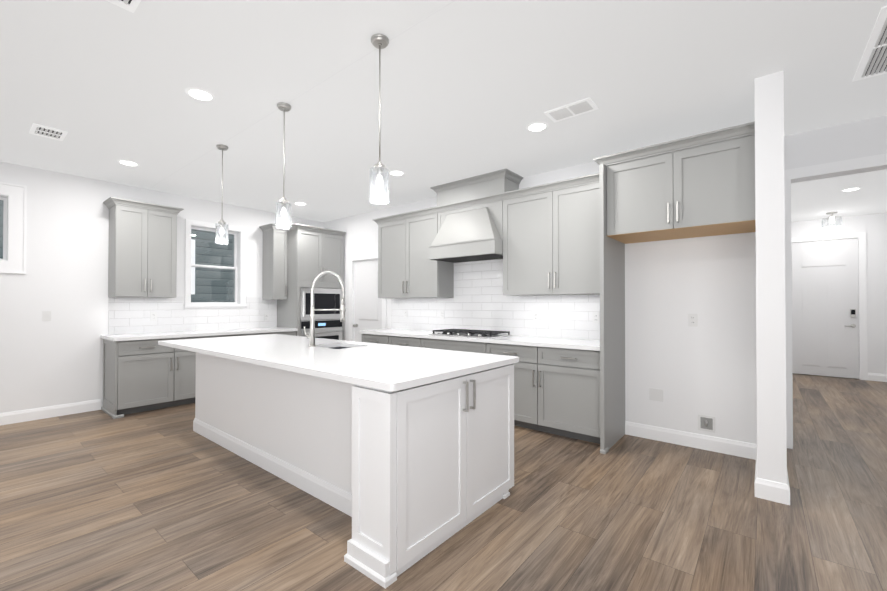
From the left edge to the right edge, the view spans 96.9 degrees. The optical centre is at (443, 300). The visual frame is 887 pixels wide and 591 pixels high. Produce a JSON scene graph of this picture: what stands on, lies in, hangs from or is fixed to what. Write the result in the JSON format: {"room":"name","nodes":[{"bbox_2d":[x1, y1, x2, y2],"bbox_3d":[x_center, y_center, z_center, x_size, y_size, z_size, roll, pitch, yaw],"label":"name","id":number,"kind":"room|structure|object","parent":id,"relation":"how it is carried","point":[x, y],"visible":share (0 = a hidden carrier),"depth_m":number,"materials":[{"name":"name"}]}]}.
{"room":"kitchen","nodes":[
{"label":"kitchen","id":0,"kind":"room"},
{"bbox_2d":[0,162,323,412],"bbox_3d":[-5.091,-0.084,3.948,0.200,2.825,9.150,0,-1,39],"label":"wall","id":1,"kind":"structure","parent":0,"point":[57,359],"depth_m":4.62,"materials":[{"name":"white paint"}]},
{"bbox_2d":[0,182,26,273],"bbox_3d":[-5.084,-0.789,3.923,0.199,0.975,1.260,0,-1,39],"label":"window","id":2,"kind":"structure","parent":1,"relation":"in","point":[13,197],"depth_m":4.30,"materials":[{"name":"white paint"}]},
{"bbox_2d":[42,311,50,320],"bbox_3d":[-4.519,0.173,4.479,0.012,0.115,0.072,0,-1,39],"label":"light switch","id":3,"kind":"object","parent":1,"relation":"attached to","point":[46,315],"visible":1,"depth_m":4.47,"materials":[{"name":"white plastic"}]},
{"bbox_2d":[0,399,100,425],"bbox_3d":[-6.056,1.252,2.581,0.015,0.128,5.830,0,-1,39],"label":"baseboard","id":4,"kind":"structure","parent":1,"relation":"attached to","point":[13,417],"depth_m":4.48,"materials":[{"name":"white paint"}]},
{"bbox_2d":[103,197,183,297],"bbox_3d":[-3.824,-0.633,5.026,0.406,1.172,0.751,0,-1,39],"label":"upper cabinet","id":5,"kind":"object","parent":1,"relation":"attached to","point":[142,254],"visible":1,"depth_m":4.89,"materials":[{"name":"grey paint"}]},
{"bbox_2d":[108,296,276,334],"bbox_3d":[-3.487,0.185,5.750,0.009,0.490,2.184,0,-1,39],"label":"tile backsplash","id":6,"kind":"structure","parent":1,"relation":"attached to","point":[126,315],"depth_m":5.48,"materials":[{"name":"white tile"}]},
{"bbox_2d":[150,312,156,320],"bbox_3d":[-3.876,0.210,5.258,0.008,0.115,0.072,0,-1,39],"label":"outlet","id":7,"kind":"object","parent":6,"relation":"attached to","point":[153,316],"visible":1,"depth_m":5.25,"materials":[{"name":"white plastic"}]},
{"bbox_2d":[184,219,246,308],"bbox_3d":[-3.447,-0.522,5.928,0.205,1.267,0.858,0,-1,39],"label":"kitchen window","id":8,"kind":"structure","parent":1,"relation":"in","point":[239,251],"depth_m":5.98,"materials":[{"name":"white paint"}]},
{"bbox_2d":[259,223,287,299],"bbox_3d":[-2.738,-0.613,6.360,0.406,1.187,0.301,0,-1,39],"label":"upper cabinet","id":9,"kind":"object","parent":1,"relation":"attached to","point":[274,266],"visible":0.94,"depth_m":6.30,"materials":[{"name":"grey paint"}]},
{"bbox_2d":[0,373,886,590],"bbox_3d":[0.221,1.372,3.253,9.500,0.100,14.800,0,-1,39],"label":"floor","id":10,"kind":"structure","parent":0,"point":[166,499],"depth_m":2.39,"materials":[{"name":"brown wood"}]},
{"bbox_2d":[101,335,227,418],"bbox_3d":[-3.593,0.902,5.127,0.618,0.876,1.193,0,-1,39],"label":"base cabinet","id":11,"kind":"object","parent":10,"relation":"on","point":[142,372],"depth_m":4.73,"materials":[{"name":"grey paint"}]},
{"bbox_2d":[100,327,295,342],"bbox_3d":[-3.259,0.446,5.514,0.652,0.038,2.259,0,-1,39],"label":"countertop","id":12,"kind":"structure","parent":11,"relation":"on","point":[246,331],"depth_m":5.12,"materials":[{"name":"white stone"}]},
{"bbox_2d":[228,331,295,336],"bbox_3d":[-2.927,0.909,5.945,0.618,0.876,1.167,0,-1,39],"label":"base cabinet","id":13,"kind":"object","parent":10,"relation":"on","point":[293,333],"depth_m":5.98,"materials":[{"name":"grey paint"}]},
{"bbox_2d":[277,223,345,339],"bbox_3d":[-2.255,0.075,6.695,0.724,2.557,0.949,0,-1,39],"label":"tall cabinet","id":14,"kind":"object","parent":10,"relation":"on","point":[313,252],"visible":0.54,"depth_m":6.45,"materials":[{"name":"grey paint"}]},
{"bbox_2d":[158,342,517,588],"bbox_3d":[-1.184,0.877,3.313,3.409,0.890,1.198,0,-1,39],"label":"kitchen island","id":15,"kind":"object","parent":10,"relation":"on","point":[402,457],"depth_m":2.37,"materials":[{"name":"white paint"}]},
{"bbox_2d":[162,334,517,385],"bbox_3d":[-1.167,0.419,3.360,3.380,0.040,1.230,0,-1,39],"label":"island countertop","id":16,"kind":"structure","parent":15,"relation":"on","point":[375,364],"depth_m":2.73,"materials":[{"name":"white stone"}]},
{"bbox_2d":[304,271,345,346],"bbox_3d":[-1.035,0.067,3.429,0.365,0.661,0.056,0,-1,-1],"label":"faucet","id":17,"kind":"object","parent":16,"relation":"on","point":[342,309],"visible":1,"depth_m":3.42,"materials":[{"name":"silver metal"}]},
{"bbox_2d":[360,333,425,347],"bbox_3d":[-0.515,0.905,5.518,1.222,0.876,0.618,0,-1,39],"label":"base cabinet","id":18,"kind":"object","parent":10,"relation":"on","point":[366,337],"depth_m":5.22,"materials":[{"name":"grey paint"}]},
{"bbox_2d":[426,337,489,353],"bbox_3d":[0.287,0.899,4.866,1.095,0.876,0.618,0,-1,39],"label":"base cabinet","id":19,"kind":"object","parent":10,"relation":"on","point":[466,346],"depth_m":4.56,"materials":[{"name":"grey paint"}]},
{"bbox_2d":[490,345,545,431],"bbox_3d":[0.899,0.895,4.367,0.735,0.876,0.618,0,-1,39],"label":"base cabinet","id":20,"kind":"object","parent":10,"relation":"on","point":[530,371],"depth_m":4.01,"materials":[{"name":"grey paint"}]},
{"bbox_2d":[546,349,599,443],"bbox_3d":[1.362,0.891,3.990,0.708,0.876,0.618,0,-1,39],"label":"base cabinet","id":21,"kind":"object","parent":10,"relation":"on","point":[556,386],"depth_m":3.71,"materials":[{"name":"grey paint"}]},
{"bbox_2d":[358,329,599,352],"bbox_3d":[0.301,0.440,4.836,3.415,0.038,0.652,0,-1,39],"label":"countertop","id":22,"kind":"structure","parent":21,"relation":"on","point":[546,342],"depth_m":4.26,"materials":[{"name":"white stone"}]},
{"bbox_2d":[428,329,511,338],"bbox_3d":[0.314,0.394,4.824,0.910,0.052,0.510,0,-1,39],"label":"cooktop","id":23,"kind":"object","parent":22,"relation":"in","point":[488,334],"visible":1,"depth_m":4.72,"materials":[{"name":"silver metal"}]},
{"bbox_2d":[599,164,624,453],"bbox_3d":[1.615,0.066,3.708,0.046,2.520,0.750,0,-1,39],"label":"panel","id":24,"kind":"object","parent":10,"relation":"on","point":[612,342],"visible":0.9,"depth_m":3.57,"materials":[{"name":"grey paint"}]},
{"bbox_2d":[0,0,886,221],"bbox_3d":[0.221,-1.552,3.279,9.500,0.101,14.800,0,-1,39],"label":"ceiling","id":25,"kind":"structure","parent":0,"point":[471,88],"depth_m":2.77,"materials":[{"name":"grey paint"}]},
{"bbox_2d":[29,123,67,140],"bbox_3d":[-3.511,-1.495,3.496,0.300,0.010,0.215,0,-1,39],"label":"ceiling vent","id":26,"kind":"object","parent":25,"relation":"in","point":[47,132],"visible":0.92,"depth_m":3.49,"materials":[{"name":"grey metal"}]},
{"bbox_2d":[106,0,140,12],"bbox_3d":[-1.576,-1.510,1.879,0.300,0.010,0.220,0,-1,39],"label":"ceiling vent","id":27,"kind":"object","parent":25,"relation":"in","point":[130,5],"visible":1,"depth_m":2.00,"materials":[{"name":"grey metal"}]},
{"bbox_2d":[117,160,139,165],"bbox_3d":[-3.406,-1.490,4.254,0.190,0.006,0.190,0,-1,39],"label":"recessed light","id":28,"kind":"object","parent":25,"relation":"in","point":[128,162],"visible":1,"depth_m":4.24,"materials":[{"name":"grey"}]},
{"bbox_2d":[185,87,214,100],"bbox_3d":[-1.772,-1.502,2.867,0.190,0.006,0.190,0,-1,39],"label":"recessed light","id":29,"kind":"object","parent":25,"relation":"in","point":[199,94],"visible":1,"depth_m":2.86,"materials":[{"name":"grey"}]},
{"bbox_2d":[215,144,228,243],"bbox_3d":[-2.142,-1.026,3.806,0.108,0.941,0.108,0,-1,39],"label":"pendant light","id":30,"kind":"object","parent":25,"relation":"hanging from","point":[220,227],"visible":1,"depth_m":3.79,"materials":[{"name":"silver metal"}]},
{"bbox_2d":[276,102,290,228],"bbox_3d":[-1.228,-1.034,3.027,0.108,0.941,0.108,0,-1,39],"label":"pendant light","id":31,"kind":"object","parent":25,"relation":"hanging from","point":[284,108],"visible":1,"depth_m":3.02,"materials":[{"name":"clear glass"}]},
{"bbox_2d":[294,202,306,204],"bbox_3d":[-2.168,-1.474,5.962,0.190,0.006,0.190,0,-1,39],"label":"recessed light","id":32,"kind":"object","parent":25,"relation":"in","point":[300,203],"visible":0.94,"depth_m":5.94,"materials":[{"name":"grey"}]},
{"bbox_2d":[370,34,388,203],"bbox_3d":[-0.368,-1.040,2.272,0.108,0.941,0.108,0,-1,39],"label":"pendant light","id":33,"kind":"object","parent":25,"relation":"hanging from","point":[379,41],"visible":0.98,"depth_m":2.26,"materials":[{"name":"clear glass"}]},
{"bbox_2d":[389,170,404,175],"bbox_3d":[-0.544,-1.487,4.576,0.190,0.006,0.190,0,-1,39],"label":"recessed light","id":34,"kind":"object","parent":25,"relation":"in","point":[396,172],"visible":0.96,"depth_m":4.55,"materials":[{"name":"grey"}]},
{"bbox_2d":[526,122,548,131],"bbox_3d":[0.807,-1.498,3.388,0.190,0.006,0.190,0,-1,39],"label":"recessed light","id":35,"kind":"object","parent":25,"relation":"in","point":[537,126],"visible":1,"depth_m":3.37,"materials":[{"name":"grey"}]},
{"bbox_2d":[544,98,598,122],"bbox_3d":[1.004,-1.499,3.102,0.360,0.010,0.210,0,-1,39],"label":"ceiling vent","id":36,"kind":"object","parent":25,"relation":"in","point":[574,109],"visible":1,"depth_m":3.09,"materials":[{"name":"grey metal"}]},
{"bbox_2d":[822,212,841,228],"bbox_3d":[6.481,-1.348,6.563,0.240,0.249,0.240,0,-1,39],"label":"light","id":37,"kind":"object","parent":25,"relation":"attached to","point":[831,219],"visible":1,"depth_m":6.55,"materials":[{"name":"silver metal"}]},
{"bbox_2d":[841,187,860,190],"bbox_3d":[5.420,-1.481,5.228,0.190,0.006,0.190,0,-1,39],"label":"recessed light","id":38,"kind":"object","parent":25,"relation":"in","point":[851,189],"visible":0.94,"depth_m":5.22,"materials":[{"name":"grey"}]},
{"bbox_2d":[852,6,886,81],"bbox_3d":[2.755,-1.507,2.177,0.580,0.010,0.860,0,-1,39],"label":"ceiling vent","id":39,"kind":"object","parent":25,"relation":"in","point":[873,62],"visible":1,"depth_m":2.39,"materials":[{"name":"grey metal"}]},
{"bbox_2d":[324,161,598,340],"bbox_3d":[0.271,-0.071,5.386,6.300,2.825,0.150,0,-1,39],"label":"wall","id":40,"kind":"structure","parent":0,"point":[361,234],"depth_m":6.46,"materials":[{"name":"white paint"}]},
{"bbox_2d":[353,259,381,341],"bbox_3d":[-1.258,0.325,6.554,0.762,2.038,0.103,0,-1,39],"label":"pantry door","id":41,"kind":"structure","parent":40,"relation":"in","point":[367,308],"depth_m":6.60,"materials":[{"name":"white paint"}]},
{"bbox_2d":[349,252,386,340],"bbox_3d":[-1.228,0.285,6.591,0.940,2.135,0.168,0,-1,39],"label":"door frame","id":42,"kind":"structure","parent":40,"relation":"attached to","point":[353,258],"depth_m":6.78,"materials":[{"name":"white paint"}]},
{"bbox_2d":[373,207,453,298],"bbox_3d":[-0.457,-0.628,5.622,1.216,1.172,0.406,0,-1,39],"label":"upper cabinet","id":43,"kind":"object","parent":40,"relation":"attached to","point":[407,268],"visible":0.94,"depth_m":5.43,"materials":[{"name":"grey paint"}]},
{"bbox_2d":[429,169,522,262],"bbox_3d":[0.358,-1.004,4.888,1.131,0.962,0.521,0,-1,39],"label":"range hood","id":44,"kind":"object","parent":40,"relation":"attached to","point":[470,218],"visible":0.94,"depth_m":4.71,"materials":[{"name":"grey paint"}]},
{"bbox_2d":[391,259,599,339],"bbox_3d":[0.506,-0.069,5.092,3.415,0.985,0.008,0,-1,39],"label":"tile backsplash","id":45,"kind":"structure","parent":40,"relation":"attached to","point":[479,301],"depth_m":4.98,"materials":[{"name":"white tile"}]},
{"bbox_2d":[593,312,599,322],"bbox_3d":[1.619,0.180,4.172,0.072,0.115,0.008,0,-1,39],"label":"outlet","id":46,"kind":"object","parent":45,"relation":"attached to","point":[596,317],"visible":1,"depth_m":4.17,"materials":[{"name":"white plastic"}]},
{"bbox_2d":[500,173,599,295],"bbox_3d":[1.237,-0.646,4.243,1.204,1.160,0.406,0,-1,39],"label":"upper cabinet","id":47,"kind":"object","parent":40,"relation":"attached to","point":[551,238],"visible":0.81,"depth_m":4.12,"materials":[{"name":"grey paint"}]},
{"bbox_2d":[625,232,756,443],"bbox_3d":[2.242,-0.087,3.639,1.038,2.825,0.070,0,-1,39],"label":"wall","id":48,"kind":"structure","parent":0,"point":[707,366],"depth_m":3.57,"materials":[{"name":"white paint"}]},
{"bbox_2d":[649,388,662,401],"bbox_3d":[2.030,0.897,3.753,0.120,0.115,0.006,0,-1,39],"label":"outlet","id":49,"kind":"object","parent":48,"relation":"attached to","point":[655,394],"visible":1,"depth_m":3.75,"materials":[{"name":"white plastic"}]},
{"bbox_2d":[593,121,755,243],"bbox_3d":[1.978,-0.923,3.397,1.128,0.693,0.646,0,-1,39],"label":"upper cabinet","id":50,"kind":"object","parent":48,"relation":"attached to","point":[700,185],"visible":0.9,"depth_m":3.13,"materials":[{"name":"grey paint"}]},
{"bbox_2d":[625,421,753,458],"bbox_3d":[2.215,1.261,3.595,1.037,0.128,0.015,0,-1,39],"label":"baseboard","id":51,"kind":"structure","parent":48,"relation":"attached to","point":[705,442],"depth_m":3.56,"materials":[{"name":"white paint"}]},
{"bbox_2d":[688,314,697,326],"bbox_3d":[2.263,0.175,3.569,0.072,0.115,0.008,0,-1,39],"label":"outlet","id":52,"kind":"object","parent":48,"relation":"attached to","point":[692,320],"visible":1,"depth_m":3.56,"materials":[{"name":"white plastic"}]},
{"bbox_2d":[698,414,715,432],"bbox_3d":[2.334,1.089,3.491,0.130,0.140,0.026,0,-1,39],"label":"outlet box","id":53,"kind":"object","parent":48,"relation":"attached to","point":[706,423],"visible":1,"depth_m":3.49,"materials":[{"name":"white plastic"}]},
{"bbox_2d":[754,70,786,483],"bbox_3d":[2.589,-0.092,3.125,0.150,2.825,1.330,0,-1,39],"label":"wall","id":54,"kind":"structure","parent":0,"point":[770,288],"depth_m":2.61,"materials":[{"name":"white paint"}]},
{"bbox_2d":[754,444,759,497],"bbox_3d":[2.349,1.255,2.950,0.015,0.128,0.805,0,-1,39],"label":"baseboard","id":55,"kind":"structure","parent":54,"relation":"attached to","point":[757,480],"depth_m":2.64,"materials":[{"name":"white paint"}]},
{"bbox_2d":[783,472,789,504],"bbox_3d":[2.648,1.256,3.055,0.015,0.128,1.345,0,-1,39],"label":"baseboard","id":56,"kind":"structure","parent":54,"relation":"attached to","point":[786,488],"depth_m":2.54,"materials":[{"name":"white paint"}]},
{"bbox_2d":[784,115,886,169],"bbox_3d":[4.174,-0.095,2.776,2.750,2.825,0.130,0,-1,39],"label":"wall","id":57,"kind":"structure","parent":0,"point":[856,139],"depth_m":3.36,"materials":[{"name":"white paint"}]},
{"bbox_2d":[784,153,886,448],"bbox_3d":[3.643,0.067,3.207,1.390,2.510,0.170,0,-1,39],"label":"door frame","id":58,"kind":"structure","parent":57,"relation":"attached to","point":[845,167],"depth_m":3.52,"materials":[{"name":"white paint"}]},
{"bbox_2d":[791,213,886,373],"bbox_3d":[7.310,-0.059,6.747,2.900,2.825,0.150,0,-1,39],"label":"wall","id":59,"kind":"structure","parent":0,"point":[873,227],"depth_m":6.67,"materials":[{"name":"white paint"}]},
{"bbox_2d":[791,238,859,378],"bbox_3d":[6.826,0.129,7.071,0.895,2.436,0.106,0,-1,39],"label":"front door","id":60,"kind":"structure","parent":59,"relation":"in","point":[825,307],"depth_m":7.05,"materials":[{"name":"white paint"}]},
{"bbox_2d":[791,232,867,379],"bbox_3d":[6.855,0.089,7.105,1.300,2.535,0.168,0,-1,39],"label":"door frame","id":61,"kind":"structure","parent":59,"relation":"attached to","point":[862,261],"depth_m":6.74,"materials":[{"name":"white paint"}]},
{"bbox_2d":[868,373,886,381],"bbox_3d":[7.506,1.287,6.468,0.720,0.128,0.015,0,-1,39],"label":"baseboard","id":62,"kind":"structure","parent":59,"relation":"attached to","point":[871,376],"depth_m":6.62,"materials":[{"name":"white paint"}]},
{"label":"outside","id":63,"kind":"structure","parent":0,"visible":0},
{"bbox_2d":[0,200,234,301],"bbox_3d":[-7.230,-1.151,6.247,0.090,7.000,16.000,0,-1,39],"label":"neighbor house","id":64,"kind":"structure","parent":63,"point":[205,291],"depth_m":8.75,"materials":[{"name":"grey brick"}]}
]}

